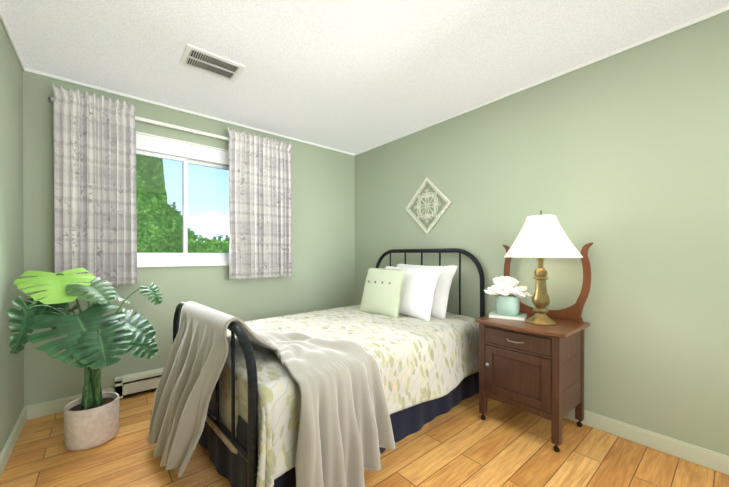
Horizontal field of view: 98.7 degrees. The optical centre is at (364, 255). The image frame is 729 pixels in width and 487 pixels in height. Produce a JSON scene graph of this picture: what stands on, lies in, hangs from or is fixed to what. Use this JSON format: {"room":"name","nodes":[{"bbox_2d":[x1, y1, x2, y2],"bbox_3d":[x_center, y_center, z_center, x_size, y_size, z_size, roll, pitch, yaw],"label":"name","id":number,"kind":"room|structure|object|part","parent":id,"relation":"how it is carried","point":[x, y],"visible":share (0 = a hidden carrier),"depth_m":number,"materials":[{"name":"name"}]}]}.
{"room":"bedroom","nodes":[
{"label":"bedroom","id":0,"kind":"room"},
{"bbox_2d":[0,19,23,452],"bbox_3d":[-1.017,-0.073,0.457,0.140,2.440,4.630,0,0,-40],"label":"wall","id":1,"kind":"structure","parent":0,"point":[11,238],"depth_m":1.85,"materials":[{"name":"green paint"}]},
{"bbox_2d":[0,405,28,476],"bbox_3d":[-0.958,1.098,0.512,0.013,0.097,4.350,0,0,-40],"label":"baseboard","id":2,"kind":"structure","parent":1,"relation":"attached to","point":[13,437],"depth_m":1.85,"materials":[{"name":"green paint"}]},
{"bbox_2d":[23,71,354,405],"bbox_3d":[-1.288,-0.084,3.161,2.920,2.440,0.140,0,0,-40],"label":"wall","id":3,"kind":"structure","parent":0,"point":[322,277],"depth_m":2.83,"materials":[{"name":"green paint"}]},
{"bbox_2d":[29,387,144,418],"bbox_3d":[-1.242,1.087,3.103,2.850,0.097,0.013,0,0,-40],"label":"baseboard","id":4,"kind":"structure","parent":3,"relation":"attached to","point":[53,406],"depth_m":2.25,"materials":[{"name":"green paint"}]},
{"bbox_2d":[115,367,164,398],"bbox_3d":[-1.321,1.041,3.003,1.680,0.160,0.065,0,0,-40],"label":"baseboard heater","id":5,"kind":"object","parent":3,"relation":"attached to","point":[121,389],"visible":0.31,"depth_m":2.54,"materials":[{"name":"white metal"}]},
{"bbox_2d":[123,375,161,396],"bbox_3d":[-1.321,1.061,3.003,1.580,0.118,0.040,0,0,-40],"label":"baseboard heater slot","id":6,"kind":"structure","parent":5,"relation":"attached to","point":[141,391],"depth_m":2.55,"materials":[{"name":"black metal"}]},
{"bbox_2d":[48,82,291,285],"bbox_3d":[-1.495,-0.482,2.784,1.860,1.419,0.167,0,0,-40],"label":"curtains","id":7,"kind":"object","parent":3,"relation":"attached to","point":[95,210],"visible":0.96,"depth_m":2.42,"materials":[{"name":"fabric"}]},
{"bbox_3d":[-1.529,-1.111,2.822,1.860,0.027,0.062,0,0,-40],"label":"rod","id":8,"kind":"part","parent":7,"relation":"part of","materials":[{"name":"white metal"}]},
{"bbox_2d":[136,131,228,267],"bbox_3d":[-1.631,-0.464,2.852,1.160,1.118,0.170,0,0,-40],"label":"window","id":9,"kind":"structure","parent":3,"relation":"in","point":[185,153],"depth_m":2.83,"materials":[{"name":"white plastic"}]},
{"bbox_2d":[0,390,728,486],"bbox_3d":[0.155,1.193,1.446,3.200,0.100,4.630,0,0,-40],"label":"floor","id":10,"kind":"structure","parent":0,"point":[462,443],"depth_m":1.75,"materials":[{"name":"brown wood"}]},
{"bbox_2d":[7,268,161,450],"bbox_3d":[-1.624,0.608,1.911,0.720,1.066,0.657,0,0,-40],"label":"plant","id":11,"kind":"object","parent":10,"relation":"on","point":[93,342],"visible":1,"depth_m":1.82,"materials":[{"name":"green plant"}]},
{"bbox_3d":[-1.683,1.021,1.940,0.262,0.240,0.262,0,0,-40],"label":"pot","id":12,"kind":"part","parent":11,"relation":"part of","materials":[{"name":"grey ceramic"}]},
{"bbox_2d":[147,248,484,486],"bbox_3d":[-0.191,0.537,2.308,2.239,1.204,1.595,0,0,-43],"label":"bed","id":13,"kind":"object","parent":10,"relation":"on","point":[346,396],"visible":1,"depth_m":1.59,"materials":[{"name":"fabric"}]},
{"bbox_2d":[147,301,394,486],"bbox_3d":[-0.567,0.688,1.700,0.857,0.818,1.227,0,0,-43],"label":"throw blanket","id":14,"kind":"object","parent":13,"relation":"on","point":[277,404],"depth_m":1.46,"materials":[{"name":"beige fabric"}]},
{"bbox_2d":[206,304,478,486],"bbox_3d":[-0.181,0.799,2.383,1.985,0.575,1.504,0,0,-43],"label":"comforter","id":15,"kind":"object","parent":13,"relation":"on","point":[256,429],"depth_m":1.59,"materials":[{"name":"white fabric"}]},
{"bbox_2d":[385,266,441,320],"bbox_3d":[0.364,0.317,2.824,0.236,0.436,0.686,0,0,-43],"label":"pillow","id":16,"kind":"object","parent":13,"relation":"on","point":[421,298],"depth_m":2.65,"materials":[{"name":"white fabric"}]},
{"bbox_2d":[397,264,457,318],"bbox_3d":[0.495,0.306,2.894,0.245,0.457,0.700,0,0,-43],"label":"pillow","id":17,"kind":"object","parent":13,"relation":"on","point":[441,277],"depth_m":2.67,"materials":[{"name":"white fabric"}]},
{"bbox_2d":[475,210,592,452],"bbox_3d":[1.117,0.419,2.119,0.507,1.442,0.598,0,0,-40],"label":"nightstand","id":18,"kind":"object","parent":10,"relation":"on","point":[531,360],"visible":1,"depth_m":2.00,"materials":[{"name":"brown wood"}]},
{"bbox_2d":[496,294,519,315],"bbox_3d":[1.023,0.348,2.236,0.152,0.133,0.152,0,0,-40],"label":"vase","id":19,"kind":"object","parent":18,"relation":"on","point":[509,305],"depth_m":2.17,"materials":[{"name":"green ceramic"}]},
{"bbox_2d":[489,311,526,320],"bbox_3d":[1.024,0.427,2.237,0.223,0.025,0.268,0,0,-40],"label":"book","id":20,"kind":"object","parent":18,"relation":"on","point":[498,315],"depth_m":2.17,"materials":[{"name":"grey paper"}]},
{"bbox_3d":[0.963,0.706,1.991,0.020,0.434,0.410,0,0,-40],"label":"door","id":21,"kind":"part","parent":18,"relation":"part of","materials":[{"name":"brown wood"}]},
{"bbox_2d":[504,210,582,325],"bbox_3d":[1.161,0.069,2.063,0.451,0.742,0.451,0,0,-40],"label":"lamp","id":22,"kind":"object","parent":18,"relation":"on","point":[541,236],"depth_m":2.03,"materials":[{"name":"beige fabric"}]},
{"bbox_2d":[0,0,728,153],"bbox_3d":[0.155,-1.347,1.435,3.200,0.100,4.630,0,0,-40],"label":"ceiling","id":23,"kind":"structure","parent":0,"point":[354,76],"depth_m":1.97,"materials":[{"name":"white paint"}]},
{"bbox_2d":[180,44,244,82],"bbox_3d":[-1.030,-1.293,2.125,0.350,0.014,0.250,0,0,-40],"label":"ceiling vent","id":24,"kind":"object","parent":23,"relation":"in","point":[186,56],"depth_m":2.11,"materials":[{"name":"white metal"}]},
{"bbox_3d":[-1.030,-1.299,2.125,0.294,0.001,0.194,0,0,-40],"label":"dark ceiling air vent","id":25,"kind":"part","parent":24,"relation":"part of","materials":[{"name":"grey metal"}]},
{"bbox_2d":[0,6,728,155],"bbox_3d":[0.155,-1.286,1.435,2.920,0.022,4.350,0,0,-40],"label":"crown molding","id":26,"kind":"structure","parent":23,"relation":"attached to","point":[696,20],"depth_m":2.34,"materials":[{"name":"white wood"}]},
{"bbox_2d":[355,10,728,455],"bbox_3d":[1.327,-0.081,2.424,0.140,2.440,4.630,0,0,-40],"label":"wall","id":27,"kind":"structure","parent":0,"point":[620,161],"depth_m":1.99,"materials":[{"name":"green paint"}]},
{"bbox_2d":[406,177,451,233],"bbox_3d":[0.627,-0.499,3.133,0.018,0.573,0.573,0,0,-40],"label":"plaque","id":28,"kind":"object","parent":27,"relation":"attached to","point":[429,204],"visible":1,"depth_m":3.12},
{"bbox_2d":[564,408,728,474],"bbox_3d":[1.268,1.091,2.379,0.013,0.097,4.350,0,0,-40],"label":"baseboard","id":29,"kind":"structure","parent":27,"relation":"attached to","point":[709,459],"depth_m":1.83,"materials":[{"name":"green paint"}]},
{"label":"outside","id":30,"kind":"structure","parent":0,"visible":0},
{"bbox_2d":[136,154,228,252],"bbox_3d":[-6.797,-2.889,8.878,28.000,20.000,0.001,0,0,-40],"label":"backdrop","id":31,"kind":"structure","parent":30,"point":[193,206],"depth_m":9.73,"materials":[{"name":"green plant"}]}
]}

